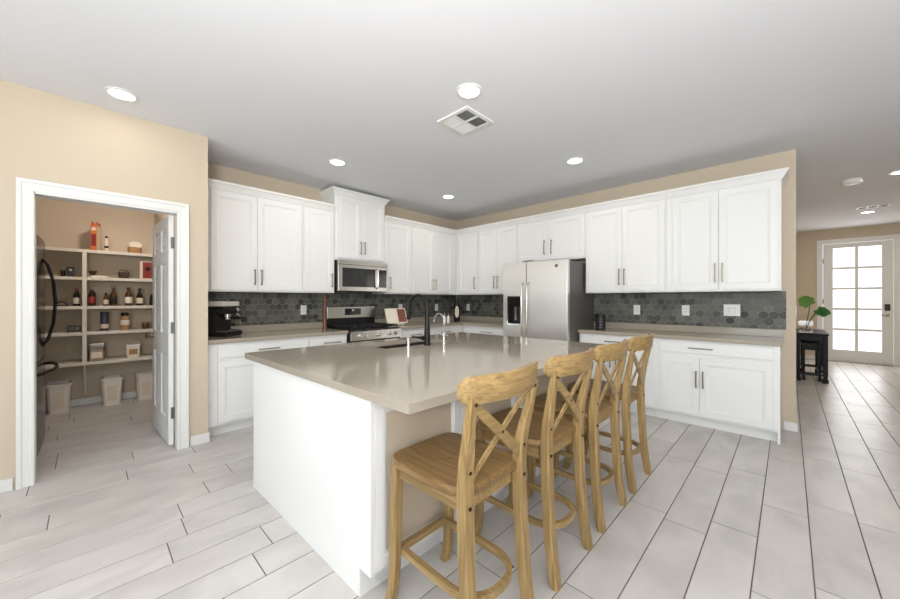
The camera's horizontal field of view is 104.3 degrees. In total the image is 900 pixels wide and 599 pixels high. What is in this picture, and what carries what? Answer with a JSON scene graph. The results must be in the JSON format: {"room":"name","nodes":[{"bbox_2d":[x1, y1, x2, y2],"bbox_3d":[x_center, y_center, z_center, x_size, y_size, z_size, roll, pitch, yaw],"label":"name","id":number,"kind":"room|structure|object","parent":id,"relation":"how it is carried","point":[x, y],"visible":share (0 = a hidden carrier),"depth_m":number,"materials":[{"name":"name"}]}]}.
{"room":"kitchen","nodes":[
{"label":"kitchen","id":0,"kind":"room"},
{"bbox_2d":[37,197,153,402],"bbox_3d":[-4.767,-0.090,4.076,0.120,2.760,2.022,0,0,44],"label":"wall","id":1,"kind":"structure","parent":0,"point":[61,224],"depth_m":4.34,"materials":[{"name":"beige paint"}]},
{"bbox_2d":[45,391,136,410],"bbox_3d":[-4.675,1.248,4.075,0.014,0.085,1.890,0,0,44],"label":"baseboard","id":2,"kind":"structure","parent":1,"relation":"attached to","point":[125,395],"depth_m":4.32,"materials":[{"name":"white paint"}]},
{"bbox_2d":[45,247,152,394],"bbox_3d":[-4.547,0.290,3.964,0.348,1.740,1.868,0,0,44],"label":"pantry shelving","id":3,"kind":"object","parent":1,"relation":"attached to","point":[84,361],"visible":0.62,"depth_m":4.10,"materials":[{"name":"beige wood"}]},
{"bbox_2d":[60,269,64,275],"bbox_3d":[-4.424,-0.306,3.999,0.038,0.089,0.037,0,0,44],"label":"jar","id":4,"kind":"object","parent":3,"relation":"on","point":[62,272],"visible":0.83,"depth_m":3.98,"materials":[{"name":"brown glass"}]},
{"bbox_2d":[57,301,68,305],"bbox_3d":[-4.431,0.047,3.992,0.100,0.057,0.110,0,0,44],"label":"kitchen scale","id":5,"kind":"object","parent":3,"relation":"on","point":[66,303],"visible":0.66,"depth_m":3.97,"materials":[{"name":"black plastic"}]},
{"bbox_2d":[66,267,73,276],"bbox_3d":[-4.383,-0.319,4.040,0.081,0.115,0.056,0,0,38],"label":"box","id":6,"kind":"object","parent":3,"relation":"on","point":[69,270],"visible":0.91,"depth_m":4.02,"materials":[{"name":"black cardboard"}]},
{"bbox_2d":[68,325,80,331],"bbox_3d":[-4.361,0.339,4.064,0.081,0.075,0.100,0,0,44],"label":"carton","id":7,"kind":"object","parent":3,"relation":"on","point":[72,328],"visible":0.99,"depth_m":4.04,"materials":[{"name":"grey cardboard"}]},
{"bbox_2d":[69,327,78,330],"bbox_3d":[-4.332,0.337,4.036,0.001,0.040,0.080,0,0,44],"label":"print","id":8,"kind":"object","parent":7,"relation":"attached to","point":[70,328],"depth_m":4.03,"materials":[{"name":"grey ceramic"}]},
{"bbox_2d":[73,288,79,305],"bbox_3d":[-4.349,-0.027,4.076,0.061,0.205,0.060,0,0,44],"label":"bottle","id":9,"kind":"object","parent":3,"relation":"on","point":[76,297],"visible":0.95,"depth_m":4.06,"materials":[{"name":"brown glass"}]},
{"bbox_2d":[88,290,95,305],"bbox_3d":[-4.263,-0.019,4.165,0.067,0.190,0.066,0,0,44],"label":"bottle","id":10,"kind":"object","parent":3,"relation":"on","point":[91,295],"visible":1,"depth_m":4.15,"materials":[{"name":"red glass"}]},
{"bbox_2d":[91,221,100,249],"bbox_3d":[-4.238,-0.749,4.189,0.053,0.335,0.182,0,0,-34],"label":"cereal box","id":11,"kind":"object","parent":3,"relation":"on","point":[95,228],"visible":0.93,"depth_m":4.13,"materials":[{"name":"orange cardboard"}]},
{"bbox_2d":[88,342,105,360],"bbox_3d":[-4.234,0.623,4.195,0.142,0.208,0.146,0,0,44],"label":"food container","id":12,"kind":"object","parent":3,"relation":"on","point":[96,350],"visible":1,"depth_m":4.15,"materials":[{"name":"clear glass"}]},
{"bbox_2d":[100,312,108,330],"bbox_3d":[-4.188,0.264,4.243,0.078,0.226,0.078,0,0,44],"label":"can","id":13,"kind":"object","parent":3,"relation":"on","point":[104,316],"visible":1,"depth_m":4.22,"materials":[{"name":"blue metal"}]},
{"bbox_2d":[103,293,108,305],"bbox_3d":[-4.159,-0.002,4.230,0.049,0.155,0.048,0,0,44],"label":"bottle","id":14,"kind":"object","parent":3,"relation":"on","point":[105,299],"visible":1,"depth_m":4.22,"materials":[{"name":"orange glass"}]},
{"bbox_2d":[104,236,108,250],"bbox_3d":[-4.162,-0.674,4.240,0.039,0.186,0.039,0,0,44],"label":"bottle","id":15,"kind":"object","parent":3,"relation":"on","point":[106,242],"visible":0.89,"depth_m":4.23,"materials":[{"name":"beige"}]},
{"bbox_2d":[109,286,116,305],"bbox_3d":[-4.149,-0.047,4.311,0.071,0.245,0.070,0,0,44],"label":"bottle","id":16,"kind":"object","parent":3,"relation":"on","point":[113,297],"visible":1,"depth_m":4.29,"materials":[{"name":"orange glass"}]},
{"bbox_2d":[118,270,128,277],"bbox_3d":[-4.069,-0.316,4.366,0.132,0.109,0.100,0,0,44],"label":"basket","id":17,"kind":"object","parent":3,"relation":"on","point":[120,274],"visible":0.93,"depth_m":4.32,"materials":[{"name":"brown wicker"}]},
{"bbox_2d":[120,312,129,329],"bbox_3d":[-4.061,0.269,4.373,0.087,0.216,0.087,0,0,44],"label":"storage jar","id":18,"kind":"object","parent":3,"relation":"on","point":[125,318],"visible":1,"depth_m":4.34,"materials":[{"name":"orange plastic"}]},
{"bbox_2d":[125,288,131,305],"bbox_3d":[-4.039,-0.037,4.396,0.073,0.225,0.072,0,0,44],"label":"bottle","id":19,"kind":"object","parent":3,"relation":"on","point":[128,296],"visible":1,"depth_m":4.38,"materials":[{"name":"orange glass"}]},
{"bbox_2d":[125,343,140,357],"bbox_3d":[-4.010,0.644,4.427,0.122,0.165,0.138,0,0,44],"label":"tub","id":20,"kind":"object","parent":3,"relation":"on","point":[132,350],"visible":1,"depth_m":4.38,"materials":[{"name":"white plastic"}]},
{"bbox_2d":[127,242,142,252],"bbox_3d":[-3.996,-0.661,4.441,0.136,0.159,0.146,0,0,44],"label":"wicker basket","id":21,"kind":"object","parent":3,"relation":"on","point":[135,247],"visible":0.91,"depth_m":4.41,"materials":[{"name":"beige wicker"}]},
{"bbox_2d":[136,288,142,304],"bbox_3d":[-3.966,-0.034,4.472,0.069,0.220,0.068,0,0,44],"label":"bottle","id":22,"kind":"object","parent":3,"relation":"on","point":[139,298],"visible":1,"depth_m":4.45,"materials":[{"name":"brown glass"}]},
{"bbox_2d":[142,322,148,328],"bbox_3d":[-3.928,0.334,4.511,0.068,0.086,0.067,0,0,44],"label":"jar","id":23,"kind":"object","parent":3,"relation":"on","point":[145,325],"visible":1,"depth_m":4.49,"materials":[{"name":"orange glass"}]},
{"bbox_2d":[140,261,151,278],"bbox_3d":[-3.912,-0.374,4.504,0.116,0.225,0.092,0,0,-40],"label":"snack box","id":24,"kind":"object","parent":3,"relation":"on","point":[145,267],"visible":0.92,"depth_m":4.47,"materials":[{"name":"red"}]},
{"bbox_2d":[149,294,152,304],"bbox_3d":[-3.883,0.004,4.557,0.049,0.143,0.048,0,0,44],"label":"bottle","id":25,"kind":"object","parent":3,"relation":"on","point":[151,295],"visible":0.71,"depth_m":4.54,"materials":[{"name":"black glass"}]},
{"bbox_3d":[-4.217,-0.271,4.213,0.160,0.020,0.145,0,0,44],"label":"serving tray","id":26,"kind":"object","parent":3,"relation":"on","visible":0},
{"bbox_2d":[89,271,96,276],"bbox_3d":[-4.257,-0.304,4.172,0.076,0.070,0.076,0,0,44],"label":"serving dish","id":27,"kind":"object","parent":26,"relation":"on","point":[92,273],"visible":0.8,"depth_m":4.16,"materials":[{"name":"brown wood"}]},
{"bbox_2d":[0,79,207,489],"bbox_3d":[-2.643,-0.090,2.791,0.120,2.760,1.172,0,0,44],"label":"wall","id":28,"kind":"structure","parent":0,"point":[45,136],"depth_m":2.65,"materials":[{"name":"beige paint"}]},
{"bbox_2d":[16,177,188,489],"bbox_3d":[-2.659,0.230,2.762,0.147,2.121,0.955,0,0,44],"label":"trim","id":29,"kind":"structure","parent":28,"relation":"attached to","point":[27,190],"depth_m":2.44,"materials":[{"name":"white paint"}]},
{"bbox_2d":[0,433,209,492],"bbox_3d":[-2.591,1.248,2.748,0.014,0.085,1.184,0,0,44],"label":"baseboard","id":30,"kind":"structure","parent":28,"relation":"attached to","point":[6,485],"depth_m":3.07,"materials":[{"name":"white paint"}]},
{"bbox_2d":[145,215,174,444],"bbox_3d":[-2.734,0.269,3.328,0.774,2.018,0.167,0,0,42],"label":"door","id":31,"kind":"structure","parent":28,"relation":"in","point":[162,335],"depth_m":3.21,"materials":[{"name":"white paint"}]},
{"bbox_2d":[154,213,174,422],"bbox_3d":[-3.221,-0.090,4.077,2.500,2.760,0.130,0,0,44],"label":"wall","id":32,"kind":"structure","parent":0,"point":[157,217],"depth_m":3.64,"materials":[{"name":"beige paint"}]},
{"bbox_2d":[208,163,455,325],"bbox_3d":[-1.292,-0.090,5.206,0.120,2.760,4.178,0,0,44],"label":"wall","id":33,"kind":"structure","parent":0,"point":[216,172],"depth_m":4.36,"materials":[{"name":"beige paint"}]},
{"bbox_2d":[208,178,303,292],"bbox_3d":[-2.208,-0.641,3.901,0.376,1.118,1.018,0,0,44],"label":"upper cabinet","id":34,"kind":"object","parent":33,"relation":"attached to","point":[255,234],"visible":0.94,"depth_m":3.77,"materials":[{"name":"white paint"}]},
{"bbox_2d":[302,198,335,292],"bbox_3d":[-1.712,-0.641,4.414,0.376,1.118,0.405,0,0,44],"label":"upper cabinet","id":35,"kind":"object","parent":33,"relation":"attached to","point":[317,216],"visible":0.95,"depth_m":4.30,"materials":[{"name":"white paint"}]},
{"bbox_2d":[208,292,455,325],"bbox_3d":[-1.288,0.145,5.116,0.004,0.490,4.043,0,0,44],"label":"tile backsplash","id":36,"kind":"structure","parent":33,"relation":"attached to","point":[254,308],"depth_m":4.53,"materials":[{"name":"tile"}]},
{"bbox_2d":[301,305,305,314],"bbox_3d":[-1.880,0.135,4.494,0.009,0.120,0.075,0,0,44],"label":"wall outlet","id":37,"kind":"object","parent":36,"relation":"attached to","point":[303,307],"visible":1,"depth_m":4.49,"materials":[{"name":"white plastic"}]},
{"bbox_2d":[319,186,389,262],"bbox_3d":[-1.300,-0.970,4.838,0.376,0.920,0.871,0,0,44],"label":"upper cabinet","id":38,"kind":"object","parent":33,"relation":"attached to","point":[359,218],"visible":0.95,"depth_m":4.69,"materials":[{"name":"white paint"}]},
{"bbox_2d":[334,259,387,292],"bbox_3d":[-1.266,-0.301,4.804,0.456,0.411,0.756,0,0,44],"label":"microwave oven","id":39,"kind":"object","parent":38,"relation":"attached to","point":[349,276],"visible":0.98,"depth_m":4.64,"materials":[{"name":"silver metal"}]},
{"bbox_2d":[372,215,412,293],"bbox_3d":[-0.861,-0.641,5.293,0.376,1.118,0.490,0,0,44],"label":"upper cabinet","id":40,"kind":"object","parent":33,"relation":"attached to","point":[397,230],"visible":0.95,"depth_m":5.19,"materials":[{"name":"white paint"}]},
{"bbox_2d":[408,221,455,294],"bbox_3d":[-0.327,-0.641,5.843,0.376,1.118,1.039,0,0,44],"label":"upper cabinet","id":41,"kind":"object","parent":33,"relation":"attached to","point":[433,248],"visible":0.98,"depth_m":5.67,"materials":[{"name":"white paint"}]},
{"bbox_2d":[0,0,899,232],"bbox_3d":[1.305,-1.545,3.504,12.400,0.150,15.150,0,0,44],"label":"ceiling","id":42,"kind":"structure","parent":0,"point":[637,90],"depth_m":2.39,"materials":[{"name":"white paint"}]},
{"bbox_2d":[104,86,138,101],"bbox_3d":[-2.349,-1.466,2.505,0.184,0.008,0.184,0,0,44],"label":"recessed light","id":43,"kind":"object","parent":42,"relation":"in","point":[119,93],"visible":1,"depth_m":2.50,"materials":[{"name":"white plastic"}]},
{"bbox_2d":[328,159,345,165],"bbox_3d":[-1.205,-1.466,3.743,0.184,0.008,0.184,0,0,44],"label":"recessed light","id":44,"kind":"object","parent":42,"relation":"in","point":[338,162],"visible":1,"depth_m":3.74,"materials":[{"name":"white plastic"}]},
{"bbox_2d":[442,195,454,198],"bbox_3d":[-0.027,-1.466,4.996,0.184,0.008,0.184,0,0,44],"label":"recessed light","id":45,"kind":"object","parent":42,"relation":"in","point":[443,196],"visible":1,"depth_m":4.98,"materials":[{"name":"white plastic"}]},
{"bbox_2d":[437,106,493,135],"bbox_3d":[0.126,-1.464,2.885,0.330,0.012,0.330,0,0,44],"label":"ceiling vent","id":46,"kind":"object","parent":42,"relation":"in","point":[464,121],"visible":1,"depth_m":2.87,"materials":[{"name":"white plastic"}]},
{"bbox_2d":[456,83,481,98],"bbox_3d":[0.135,-1.466,2.467,0.184,0.008,0.184,0,0,44],"label":"recessed light","id":47,"kind":"object","parent":42,"relation":"in","point":[467,90],"visible":1,"depth_m":2.46,"materials":[{"name":"white plastic"}]},
{"bbox_2d":[566,157,583,163],"bbox_3d":[1.323,-1.466,3.703,0.184,0.008,0.184,0,0,44],"label":"recessed light","id":48,"kind":"object","parent":42,"relation":"in","point":[575,160],"visible":1,"depth_m":3.69,"materials":[{"name":"white plastic"}]},
{"bbox_2d":[841,177,862,185],"bbox_3d":[4.943,-1.442,4.303,0.176,0.056,0.176,0,0,44],"label":"smoke detector","id":49,"kind":"object","parent":42,"relation":"attached to","point":[853,181],"visible":1,"depth_m":4.26,"materials":[{"name":"white plastic"}]},
{"bbox_2d":[856,203,890,209],"bbox_3d":[6.680,-1.466,5.531,0.340,0.009,0.180,0,0,44],"label":"ceiling vent","id":50,"kind":"object","parent":42,"relation":"in","point":[881,205],"visible":1,"depth_m":5.50,"materials":[{"name":"white plastic"}]},
{"bbox_2d":[888,170,899,174],"bbox_3d":[5.187,-1.466,4.025,0.184,0.008,0.184,0,0,44],"label":"recessed light","id":51,"kind":"object","parent":42,"relation":"in","point":[898,171],"visible":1,"depth_m":4.07,"materials":[{"name":"white plastic"}]},
{"bbox_2d":[0,358,899,598],"bbox_3d":[1.403,1.350,3.548,12.479,0.120,15.350,0,0,44],"label":"floor","id":52,"kind":"structure","parent":0,"point":[112,510],"depth_m":2.04,"materials":[{"name":"tile"}]},
{"bbox_2d":[37,235,58,455],"bbox_3d":[-3.724,0.393,2.717,0.930,1.795,0.922,0,0,44],"label":"refrigerator","id":53,"kind":"object","parent":52,"relation":"on","point":[41,261],"visible":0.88,"depth_m":2.89,"materials":[{"name":"black metal"}]},
{"bbox_2d":[45,380,72,414],"bbox_3d":[-4.506,1.125,4.037,0.276,0.330,0.204,0,0,44],"label":"storage bin","id":54,"kind":"object","parent":52,"relation":"on","point":[58,392],"visible":0.98,"depth_m":3.96,"materials":[{"name":"beige plastic"}]},
{"bbox_2d":[100,374,123,405],"bbox_3d":[-4.203,1.125,4.349,0.276,0.330,0.204,0,0,44],"label":"storage bin","id":55,"kind":"object","parent":52,"relation":"on","point":[111,384],"visible":1,"depth_m":4.27,"materials":[{"name":"beige plastic"}]},
{"bbox_2d":[134,371,152,400],"bbox_3d":[-3.984,1.125,4.576,0.276,0.330,0.204,0,0,44],"label":"storage bin","id":56,"kind":"object","parent":52,"relation":"on","point":[144,380],"visible":0.78,"depth_m":4.49,"materials":[{"name":"beige plastic"}]},
{"bbox_2d":[208,337,308,435],"bbox_3d":[-2.118,0.853,3.772,0.686,0.874,0.958,0,0,44],"label":"base cabinet","id":57,"kind":"object","parent":52,"relation":"on","point":[230,375],"visible":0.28,"depth_m":3.38,"materials":[{"name":"white paint"}]},
{"bbox_2d":[208,322,347,344],"bbox_3d":[-1.958,0.357,3.943,0.660,0.114,1.424,0,0,44],"label":"countertop","id":58,"kind":"structure","parent":57,"relation":"on","point":[292,330],"depth_m":3.99,"materials":[{"name":"grey stone"}]},
{"bbox_2d":[208,301,241,336],"bbox_3d":[-2.327,0.197,3.618,0.351,0.355,0.236,0,0,6],"label":"espresso machine","id":59,"kind":"object","parent":58,"relation":"on","point":[219,317],"visible":0.91,"depth_m":3.54,"materials":[{"name":"black plastic"}]},
{"bbox_2d":[208,301,238,305],"bbox_3d":[-2.377,0.045,3.623,0.250,0.050,0.236,0,0,6],"label":"tray","id":60,"kind":"object","parent":59,"relation":"on","point":[210,303],"depth_m":3.51,"materials":[{"name":"silver metal"}]},
{"bbox_2d":[216,329,240,331],"bbox_3d":[-2.280,0.320,3.613,0.125,0.010,0.200,0,0,6],"label":"drip tray","id":61,"kind":"object","parent":59,"relation":"on","point":[217,330],"depth_m":3.58,"materials":[{"name":"silver metal"}]},
{"bbox_2d":[322,294,326,329],"bbox_3d":[-1.547,0.155,4.325,0.062,0.440,0.062,0,0,44],"label":"pepper mill","id":62,"kind":"object","parent":58,"relation":"on","point":[324,297],"visible":0.98,"depth_m":4.31,"materials":[{"name":"brown wood"}]},
{"bbox_2d":[309,334,346,346],"bbox_3d":[-1.621,0.853,4.285,0.686,0.874,0.466,0,0,44],"label":"base cabinet","id":63,"kind":"object","parent":52,"relation":"on","point":[341,338],"visible":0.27,"depth_m":4.06,"materials":[{"name":"white paint"}]},
{"bbox_2d":[327,306,401,342],"bbox_3d":[-1.149,0.693,4.694,0.777,1.195,0.758,0,0,44],"label":"gas range","id":64,"kind":"object","parent":52,"relation":"on","point":[360,324],"visible":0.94,"depth_m":4.69,"materials":[{"name":"silver metal"}]},
{"bbox_2d":[328,326,399,330],"bbox_3d":[-1.158,0.379,4.702,0.603,0.013,0.758,0,0,44],"label":"cooktop","id":65,"kind":"object","parent":64,"relation":"in","point":[368,328],"depth_m":4.49,"materials":[{"name":"black metal"}]},
{"bbox_2d":[347,331,400,342],"bbox_3d":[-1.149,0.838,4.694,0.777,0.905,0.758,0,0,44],"label":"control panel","id":66,"kind":"object","parent":64,"relation":"in","point":[352,336],"depth_m":4.38,"materials":[{"name":"silver metal"}]},
{"bbox_2d":[245,332,604,596],"bbox_3d":[-0.014,0.833,2.651,1.792,0.914,2.260,0,0,44],"label":"kitchen island","id":67,"kind":"object","parent":52,"relation":"on","point":[330,421],"visible":0.77,"depth_m":1.78,"materials":[{"name":"white paint"}]},
{"bbox_2d":[378,342,423,348],"bbox_3d":[-0.378,0.509,3.054,0.416,0.190,0.742,0,0,44],"label":"sink basin","id":68,"kind":"object","parent":67,"relation":"in","point":[392,344],"depth_m":3.21,"materials":[{"name":"silver metal"}]},
{"bbox_2d":[403,337,410,346],"bbox_3d":[-0.344,0.338,2.786,0.081,0.077,0.040,0,0,44],"label":"soap dispenser","id":69,"kind":"object","parent":67,"relation":"on","point":[407,338],"visible":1,"depth_m":2.76,"materials":[{"name":"silver metal"}]},
{"bbox_2d":[406,294,430,345],"bbox_3d":[-0.306,0.164,2.906,0.274,0.425,0.182,0,0,44],"label":"kitchen faucet","id":70,"kind":"object","parent":67,"relation":"on","point":[426,337],"visible":1,"depth_m":2.86,"materials":[{"name":"black metal"}]},
{"bbox_2d":[433,313,447,342],"bbox_3d":[-0.093,0.247,3.043,0.137,0.257,0.087,0,0,19],"label":"water tap","id":71,"kind":"object","parent":67,"relation":"on","point":[443,334],"visible":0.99,"depth_m":3.03,"materials":[{"name":"silver metal"}]},
{"bbox_2d":[401,325,462,337],"bbox_3d":[-0.275,0.853,5.675,0.686,0.874,1.846,0,0,44],"label":"base cabinet","id":72,"kind":"object","parent":52,"relation":"on","point":[457,328],"visible":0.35,"depth_m":5.26,"materials":[{"name":"white paint"}]},
{"bbox_2d":[375,316,502,329],"bbox_3d":[0.063,0.357,5.340,1.620,0.114,1.838,0,0,44],"label":"countertop","id":73,"kind":"structure","parent":72,"relation":"on","point":[417,322],"depth_m":5.72,"materials":[{"name":"grey stone"}]},
{"bbox_2d":[454,296,459,321],"bbox_3d":[0.117,0.156,5.970,0.105,0.437,0.105,0,0,44],"label":"bottle","id":74,"kind":"object","parent":73,"relation":"on","point":[456,305],"visible":1,"depth_m":5.93,"materials":[{"name":"black glass"}]},
{"bbox_3d":[-0.807,0.263,5.163,0.200,0.224,0.204,0,0,-38],"label":"cookbook stand","id":75,"kind":"object","parent":73,"relation":"on","visible":0},
{"bbox_2d":[384,308,407,323],"bbox_3d":[-0.788,0.243,5.141,0.344,0.222,0.107,0,0,-38],"label":"cookbook","id":76,"kind":"object","parent":75,"relation":"on","point":[393,315],"visible":0.91,"depth_m":5.13,"materials":[{"name":"beige paper"}]},
{"bbox_2d":[397,309,406,321],"bbox_3d":[-0.715,0.236,5.188,0.132,0.186,0.076,0,0,-38],"label":"picture","id":77,"kind":"object","parent":76,"relation":"attached to","point":[401,313],"depth_m":5.19},
{"bbox_2d":[385,361,537,598],"bbox_3d":[0.049,0.769,1.440,0.568,1.042,0.466,0,0,44],"label":"counter stool","id":78,"kind":"object","parent":52,"relation":"on","point":[460,471],"visible":1,"depth_m":1.37,"materials":[{"name":"brown wood"}]},
{"bbox_2d":[463,325,502,335],"bbox_3d":[0.731,0.853,5.575,0.968,0.874,0.590,0,0,44],"label":"base cabinet","id":79,"kind":"object","parent":52,"relation":"on","point":[466,328],"visible":0.22,"depth_m":5.42,"materials":[{"name":"white paint"}]},
{"bbox_2d":[474,348,593,592],"bbox_3d":[0.440,0.769,1.843,0.568,1.042,0.466,0,0,44],"label":"counter stool","id":80,"kind":"object","parent":52,"relation":"on","point":[548,434],"visible":0.87,"depth_m":1.70,"materials":[{"name":"brown wood"}]},
{"bbox_2d":[503,258,593,341],"bbox_3d":[1.326,0.390,4.777,0.929,1.800,0.872,0,0,44],"label":"refrigerator","id":81,"kind":"object","parent":52,"relation":"on","point":[543,299],"visible":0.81,"depth_m":4.47,"materials":[{"name":"grey metal"}]},
{"bbox_2d":[527,339,628,533],"bbox_3d":[0.812,0.769,2.228,0.568,1.042,0.466,0,0,44],"label":"counter stool","id":82,"kind":"object","parent":52,"relation":"on","point":[597,410],"visible":0.81,"depth_m":2.10,"materials":[{"name":"brown wood"}]},
{"bbox_2d":[562,333,653,493],"bbox_3d":[1.192,0.769,2.621,0.568,1.042,0.466,0,0,44],"label":"counter stool","id":83,"kind":"object","parent":52,"relation":"on","point":[629,393],"visible":0.77,"depth_m":2.48,"materials":[{"name":"brown wood"}]},
{"bbox_2d":[579,333,655,416],"bbox_3d":[2.084,0.853,4.264,0.830,0.874,0.590,0,0,44],"label":"base cabinet","id":84,"kind":"object","parent":52,"relation":"on","point":[583,337],"visible":0.34,"depth_m":3.97,"materials":[{"name":"white paint"}]},
{"bbox_2d":[578,322,782,346],"bbox_3d":[2.450,0.357,3.916,1.850,0.114,0.561,0,0,44],"label":"countertop","id":85,"kind":"structure","parent":84,"relation":"on","point":[768,337],"depth_m":3.76,"materials":[{"name":"grey stone"}]},
{"bbox_2d":[595,313,605,329],"bbox_3d":[1.889,0.270,4.394,0.121,0.210,0.121,0,0,44],"label":"canister","id":86,"kind":"object","parent":85,"relation":"on","point":[600,319],"visible":1,"depth_m":4.34,"materials":[{"name":"black metal"}]},
{"bbox_2d":[654,338,780,444],"bbox_3d":[2.742,0.853,3.627,0.998,0.874,0.590,0,0,44],"label":"base cabinet","id":87,"kind":"object","parent":52,"relation":"on","point":[729,387],"visible":0.98,"depth_m":3.40,"materials":[{"name":"white paint"}]},
{"bbox_2d":[800,340,822,381],"bbox_3d":[6.053,0.990,5.880,0.239,0.600,0.954,0,0,44],"label":"table","id":88,"kind":"object","parent":52,"relation":"on","point":[805,344],"visible":0.88,"depth_m":5.60,"materials":[{"name":"black paint"}]},
{"bbox_2d":[796,328,828,383],"bbox_3d":[6.046,0.910,5.880,0.379,0.760,1.164,0,0,44],"label":"table","id":89,"kind":"object","parent":52,"relation":"on","point":[821,335],"visible":0.64,"depth_m":5.49,"materials":[{"name":"black paint"}]},
{"bbox_2d":[798,320,812,332],"bbox_3d":[5.716,0.434,5.629,0.170,0.190,0.170,0,0,44],"label":"glass vase","id":90,"kind":"object","parent":89,"relation":"on","point":[804,326],"visible":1,"depth_m":5.57,"materials":[{"name":"white"}]},
{"bbox_2d":[798,296,830,320],"bbox_3d":[5.796,0.225,5.549,0.388,0.570,0.147,0,0,25],"label":"monstera cutting","id":91,"kind":"object","parent":90,"relation":"in","point":[805,301],"visible":0.93,"depth_m":5.58,"materials":[{"name":"green plant"}]},
{"bbox_2d":[456,149,795,428],"bbox_3d":[1.794,-0.090,5.043,4.540,2.760,0.120,0,0,44],"label":"wall","id":92,"kind":"structure","parent":0,"point":[785,159],"depth_m":3.59,"materials":[{"name":"beige paint"}]},
{"bbox_2d":[456,226,478,294],"bbox_3d":[0.379,-0.641,6.044,0.532,1.118,0.406,0,0,44],"label":"upper cabinet","id":93,"kind":"object","parent":92,"relation":"attached to","point":[466,238],"visible":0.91,"depth_m":5.91,"materials":[{"name":"white paint"}]},
{"bbox_2d":[457,295,502,316],"bbox_3d":[0.706,0.109,6.004,1.620,0.380,0.004,0,0,44],"label":"tile backsplash","id":94,"kind":"structure","parent":92,"relation":"attached to","point":[480,305],"depth_m":6.14,"materials":[{"name":"tile"}]},
{"bbox_2d":[477,219,517,294],"bbox_3d":[0.844,-0.641,5.593,0.760,1.118,0.406,0,0,44],"label":"upper cabinet","id":95,"kind":"object","parent":92,"relation":"attached to","point":[497,241],"visible":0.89,"depth_m":5.49,"materials":[{"name":"white paint"}]},
{"bbox_2d":[516,206,585,261],"bbox_3d":[1.484,-0.868,4.973,1.018,0.665,0.406,0,0,44],"label":"upper cabinet","id":96,"kind":"object","parent":92,"relation":"attached to","point":[561,234],"visible":0.9,"depth_m":4.80,"materials":[{"name":"white paint"}]},
{"bbox_2d":[584,190,672,292],"bbox_3d":[2.177,-0.641,4.303,0.906,1.118,0.406,0,0,44],"label":"upper cabinet","id":97,"kind":"object","parent":92,"relation":"attached to","point":[626,238],"visible":0.98,"depth_m":4.14,"materials":[{"name":"white paint"}]},
{"bbox_2d":[594,291,785,329],"bbox_3d":[2.639,0.109,4.133,1.920,0.380,0.004,0,0,44],"label":"tile backsplash","id":98,"kind":"structure","parent":92,"relation":"attached to","point":[761,310],"depth_m":3.97,"materials":[{"name":"tile"}]},
{"bbox_2d":[634,305,639,314],"bbox_3d":[2.350,0.130,4.402,0.075,0.120,0.009,0,0,44],"label":"light switch","id":99,"kind":"object","parent":98,"relation":"attached to","point":[636,307],"visible":1,"depth_m":4.40,"materials":[{"name":"white plastic"}]},
{"bbox_2d":[682,305,689,315],"bbox_3d":[2.722,0.125,4.042,0.075,0.120,0.009,0,0,44],"label":"wall outlet","id":100,"kind":"object","parent":98,"relation":"attached to","point":[685,308],"visible":1,"depth_m":4.04,"materials":[{"name":"white plastic"}]},
{"bbox_2d":[724,304,739,315],"bbox_3d":[3.021,0.115,3.752,0.140,0.125,0.009,0,0,44],"label":"wall outlet","id":101,"kind":"object","parent":98,"relation":"attached to","point":[729,309],"visible":1,"depth_m":3.75,"materials":[{"name":"white plastic"}]},
{"bbox_2d":[665,167,788,292],"bbox_3d":[2.854,-0.641,3.647,0.975,1.118,0.406,0,0,44],"label":"upper cabinet","id":102,"kind":"object","parent":92,"relation":"attached to","point":[725,235],"visible":1,"depth_m":3.50,"materials":[{"name":"white paint"}]},
{"bbox_2d":[783,355,814,431],"bbox_3d":[5.583,1.248,5.484,0.470,0.085,6.054,0,0,44],"label":"baseboard","id":103,"kind":"structure","parent":92,"relation":"attached to","point":[791,426],"depth_m":3.46,"materials":[{"name":"white paint"}]},
{"bbox_2d":[796,223,899,364],"bbox_3d":[8.438,-0.090,7.037,2.470,2.760,0.150,0,0,44],"label":"wall","id":104,"kind":"structure","parent":0,"point":[806,242],"depth_m":7.53,"materials":[{"name":"beige paint"}]},
{"bbox_2d":[823,240,893,365],"bbox_3d":[8.260,0.065,7.108,0.949,2.450,0.105,0,0,44],"label":"door","id":105,"kind":"structure","parent":104,"relation":"in","point":[858,276],"depth_m":7.10,"materials":[{"name":"white paint"}]},
{"bbox_2d":[817,234,899,366],"bbox_3d":[8.252,0.017,7.099,1.121,2.547,0.020,0,0,44],"label":"trim","id":106,"kind":"structure","parent":104,"relation":"attached to","point":[896,237],"depth_m":6.76,"materials":[{"name":"white paint"}]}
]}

